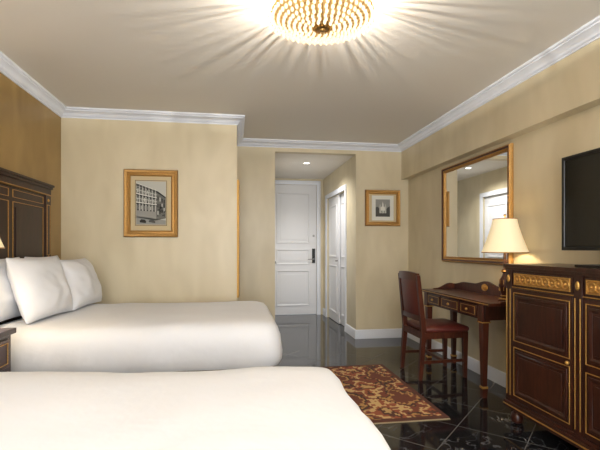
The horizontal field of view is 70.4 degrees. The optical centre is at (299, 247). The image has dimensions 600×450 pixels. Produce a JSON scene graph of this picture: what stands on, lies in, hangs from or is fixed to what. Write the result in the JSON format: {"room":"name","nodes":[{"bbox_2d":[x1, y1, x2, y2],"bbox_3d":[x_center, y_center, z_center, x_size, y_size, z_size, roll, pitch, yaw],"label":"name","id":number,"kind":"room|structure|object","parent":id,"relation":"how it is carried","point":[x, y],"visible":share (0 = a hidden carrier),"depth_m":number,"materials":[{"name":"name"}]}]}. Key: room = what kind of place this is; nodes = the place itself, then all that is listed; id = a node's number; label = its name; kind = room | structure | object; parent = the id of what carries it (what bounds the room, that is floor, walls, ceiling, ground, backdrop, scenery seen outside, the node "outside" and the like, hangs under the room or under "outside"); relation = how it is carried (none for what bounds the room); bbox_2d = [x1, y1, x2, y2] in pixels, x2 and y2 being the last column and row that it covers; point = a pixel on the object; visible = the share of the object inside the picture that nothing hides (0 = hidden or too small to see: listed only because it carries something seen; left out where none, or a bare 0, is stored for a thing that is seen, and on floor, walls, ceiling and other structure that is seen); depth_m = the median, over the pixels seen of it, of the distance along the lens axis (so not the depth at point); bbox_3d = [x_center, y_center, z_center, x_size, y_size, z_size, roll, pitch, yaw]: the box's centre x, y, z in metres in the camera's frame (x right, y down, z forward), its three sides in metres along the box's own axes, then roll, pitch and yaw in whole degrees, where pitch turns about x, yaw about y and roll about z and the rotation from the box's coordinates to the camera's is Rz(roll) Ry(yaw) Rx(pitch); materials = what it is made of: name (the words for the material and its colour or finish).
{"room":"hotel room","nodes":[
{"label":"hotel room","id":0,"kind":"room"},
{"bbox_2d":[0,72,60,259],"bbox_3d":[-1.950,-0.087,1.174,0.100,2.575,6.310,0,0,-9],"label":"wall","id":1,"kind":"structure","parent":0,"point":[30,132],"depth_m":3.61,"materials":[{"name":"beige paint"}]},
{"bbox_2d":[61,118,236,303],"bbox_3d":[-1.520,-0.087,4.380,1.720,2.575,0.100,0,0,-9],"label":"wall","id":2,"kind":"structure","parent":0,"point":[199,264],"depth_m":4.33,"materials":[{"name":"beige paint"}]},
{"bbox_2d":[124,169,177,236],"bbox_3d":[-1.513,-0.453,4.314,0.531,0.687,0.034,0,0,-9],"label":"framed picture","id":3,"kind":"object","parent":2,"relation":"attached to","point":[150,196],"visible":1,"depth_m":4.32,"materials":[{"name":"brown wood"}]},
{"bbox_2d":[275,178,322,313],"bbox_3d":[-0.115,-0.020,7.651,1.072,2.440,0.100,0,0,-9],"label":"wall","id":4,"kind":"structure","parent":0,"point":[321,180],"depth_m":7.68,"materials":[{"name":"beige paint"}]},
{"bbox_2d":[275,184,315,314],"bbox_3d":[-0.123,0.029,7.615,0.852,2.330,0.117,0,0,-9],"label":"door","id":5,"kind":"structure","parent":4,"relation":"in","point":[295,205],"depth_m":7.63,"materials":[{"name":"white wood"}]},
{"bbox_2d":[275,180,320,314],"bbox_3d":[-0.119,-0.003,7.587,0.990,2.405,0.024,0,0,-9],"label":"trim","id":6,"kind":"structure","parent":4,"relation":"attached to","point":[293,182],"depth_m":7.65,"materials":[{"name":"white wood"}]},
{"bbox_2d":[0,0,599,143],"bbox_3d":[0.011,-1.425,1.944,4.210,0.100,7.240,0,0,-9],"label":"ceiling","id":7,"kind":"structure","parent":0,"point":[421,60],"depth_m":3.05,"materials":[{"name":"white paint"}]},
{"bbox_2d":[264,0,380,45],"bbox_3d":[0.121,-1.276,2.315,0.634,0.197,0.632,0,0,-9],"label":"crystal chandelier","id":8,"kind":"object","parent":7,"relation":"hanging from","point":[315,22],"visible":1,"depth_m":2.27,"materials":[{"name":"gold"}]},
{"bbox_2d":[275,153,352,178],"bbox_3d":[0.036,-1.290,6.667,1.272,0.100,2.090,0,0,-9],"label":"ceiling","id":9,"kind":"structure","parent":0,"point":[289,166],"depth_m":6.39,"materials":[{"name":"white paint"}]},
{"bbox_2d":[237,146,407,329],"bbox_3d":[0.321,-0.087,5.603,2.290,2.575,0.100,0,0,-9],"label":"wall","id":10,"kind":"structure","parent":0,"point":[380,252],"depth_m":5.63,"materials":[{"name":"beige paint"}]},
{"bbox_2d":[365,190,399,225],"bbox_3d":[1.104,-0.532,5.655,0.490,0.482,0.034,0,0,-9],"label":"framed picture","id":11,"kind":"object","parent":10,"relation":"attached to","point":[382,207],"visible":1,"depth_m":5.66,"materials":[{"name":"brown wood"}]},
{"bbox_2d":[323,156,353,327],"bbox_3d":[0.623,-0.020,6.706,0.100,2.440,1.990,0,0,-9],"label":"wall","id":12,"kind":"structure","parent":0,"point":[343,175],"depth_m":6.04,"materials":[{"name":"beige paint"}]},
{"bbox_2d":[325,184,346,331],"bbox_3d":[0.552,0.142,6.761,0.024,2.115,1.370,0,0,-9],"label":"trim","id":13,"kind":"structure","parent":12,"relation":"attached to","point":[344,187],"depth_m":6.12,"materials":[{"name":"white wood"}]},
{"bbox_2d":[329,193,343,325],"bbox_3d":[0.608,0.175,6.770,0.110,2.048,1.240,0,0,-9],"label":"door","id":14,"kind":"structure","parent":12,"relation":"in","point":[336,203],"depth_m":6.77,"materials":[{"name":"white wood"}]},
{"bbox_2d":[275,314,577,449],"bbox_3d":[-0.147,1.250,2.977,4.210,0.100,9.330,0,0,-9],"label":"floor","id":15,"kind":"structure","parent":0,"point":[476,422],"depth_m":3.58,"materials":[{"name":"black stone"}]},
{"bbox_2d":[0,328,15,371],"bbox_3d":[-1.794,0.830,2.103,0.450,0.740,0.660,0,0,-9],"label":"nightstand","id":16,"kind":"object","parent":15,"relation":"on","point":[5,333],"visible":0.37,"depth_m":2.37,"materials":[{"name":"brown wood"}]},
{"bbox_2d":[0,239,4,248],"bbox_3d":[-1.777,0.079,2.257,0.347,0.759,0.347,0,0,-9],"label":"table lamp","id":17,"kind":"object","parent":16,"relation":"on","point":[1,243],"visible":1,"depth_m":2.31,"materials":[{"name":"beige fabric"}]},
{"bbox_2d":[0,167,281,372],"bbox_3d":[-1.191,0.320,3.327,2.016,1.760,1.458,0,0,-9],"label":"bed","id":18,"kind":"object","parent":15,"relation":"on","point":[185,336],"visible":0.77,"depth_m":2.77,"materials":[{"name":"white fabric"}]},
{"bbox_2d":[0,257,20,321],"bbox_3d":[-1.983,0.275,2.833,0.192,0.419,0.616,0,0,-13],"label":"pillow","id":19,"kind":"object","parent":18,"relation":"on","point":[9,309],"visible":0.4,"depth_m":2.75,"materials":[{"name":"white fabric"}]},
{"bbox_2d":[6,256,72,323],"bbox_3d":[-1.817,0.275,3.009,0.258,0.426,0.613,0,0,-3],"label":"pillow","id":20,"kind":"object","parent":18,"relation":"on","point":[41,289],"visible":1,"depth_m":2.83,"materials":[{"name":"white fabric"}]},
{"bbox_2d":[59,258,101,310],"bbox_3d":[-1.871,0.290,3.599,0.260,0.400,0.617,0,0,-4],"label":"pillow","id":21,"kind":"object","parent":18,"relation":"on","point":[80,274],"visible":0.82,"depth_m":3.46,"materials":[{"name":"white fabric"}]},
{"bbox_2d":[0,366,390,449],"bbox_3d":[-0.779,0.320,1.028,2.135,1.760,1.492,0,0,-9],"label":"bed","id":22,"kind":"object","parent":15,"relation":"on","point":[272,407],"visible":1,"depth_m":1.28,"materials":[{"name":"white fabric"}]},
{"bbox_2d":[323,364,449,423],"bbox_3d":[0.442,1.194,3.593,1.020,0.010,1.416,0,0,-9],"label":"area rug","id":23,"kind":"object","parent":15,"relation":"on","point":[380,394],"visible":0.59,"depth_m":3.40,"materials":[{"name":"fabric"}]},
{"bbox_2d":[398,271,468,380],"bbox_3d":[1.273,0.711,4.100,0.538,0.981,0.462,0,0,-9],"label":"desk chair","id":24,"kind":"object","parent":15,"relation":"on","point":[410,288],"visible":1,"depth_m":3.93,"materials":[{"name":"red wood"}]},
{"bbox_2d":[422,281,505,397],"bbox_3d":[1.536,0.752,3.877,0.371,0.895,1.180,0,0,-9],"label":"writing desk","id":25,"kind":"object","parent":15,"relation":"on","point":[479,300],"visible":0.77,"depth_m":3.72,"materials":[{"name":"red wood"}]},
{"bbox_2d":[481,214,529,300],"bbox_3d":[1.632,0.076,3.386,0.347,0.695,0.347,0,0,-9],"label":"table lamp","id":26,"kind":"object","parent":25,"relation":"on","point":[505,236],"visible":0.8,"depth_m":3.30,"materials":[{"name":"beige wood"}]},
{"bbox_2d":[503,263,599,449],"bbox_3d":[1.774,0.655,2.081,0.442,1.090,1.887,0,0,-9],"label":"dresser","id":27,"kind":"object","parent":15,"relation":"on","point":[553,309],"visible":1,"depth_m":2.51,"materials":[{"name":"brown wood"}]},
{"bbox_2d":[562,148,599,267],"bbox_3d":[1.763,-0.231,2.167,0.240,0.679,1.070,0,0,-9],"label":"television","id":28,"kind":"object","parent":27,"relation":"on","point":[580,171],"visible":1,"depth_m":2.54,"materials":[{"name":"black plastic"}]},
{"bbox_2d":[401,38,599,179],"bbox_3d":[1.944,-1.147,2.240,0.100,0.455,7.040,0,0,-9],"label":"wall","id":29,"kind":"structure","parent":0,"point":[570,86],"depth_m":3.36,"materials":[{"name":"beige paint"}]},
{"bbox_2d":[0,15,599,151],"bbox_3d":[-0.038,-1.331,1.937,3.910,0.087,7.040,0,0,-9],"label":"crown molding","id":30,"kind":"structure","parent":29,"relation":"attached to","point":[589,32],"depth_m":4.18,"materials":[{"name":"white"}]},
{"bbox_2d":[408,104,599,372],"bbox_3d":[2.042,-0.087,2.255,0.100,2.575,7.240,0,0,-9],"label":"wall","id":31,"kind":"structure","parent":0,"point":[539,153],"depth_m":3.48,"materials":[{"name":"beige paint"}]},
{"bbox_2d":[346,324,505,387],"bbox_3d":[1.589,1.140,2.423,0.746,0.120,7.510,0,0,-9],"label":"baseboard","id":32,"kind":"structure","parent":31,"relation":"attached to","point":[495,375],"depth_m":4.99,"materials":[{"name":"white"}]},
{"bbox_2d":[441,143,513,264],"bbox_3d":[1.681,-0.365,4.152,0.036,1.030,1.200,0,0,-9],"label":"wall mirror","id":33,"kind":"object","parent":31,"relation":"attached to","point":[478,190],"depth_m":4.11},
{"bbox_3d":[-0.797,-0.088,5.012,0.100,2.575,0.930,0,0,-9],"label":"wall","id":34,"kind":"structure","parent":0,"visible":0},
{"bbox_2d":[237,180,239,297],"bbox_3d":[-0.717,-0.100,4.918,0.028,1.280,0.620,0,0,-9],"label":"mirror","id":35,"kind":"object","parent":34,"relation":"attached to","point":[238,182],"visible":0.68,"depth_m":4.61,"materials":[{"name":"gold glass"}]}
]}

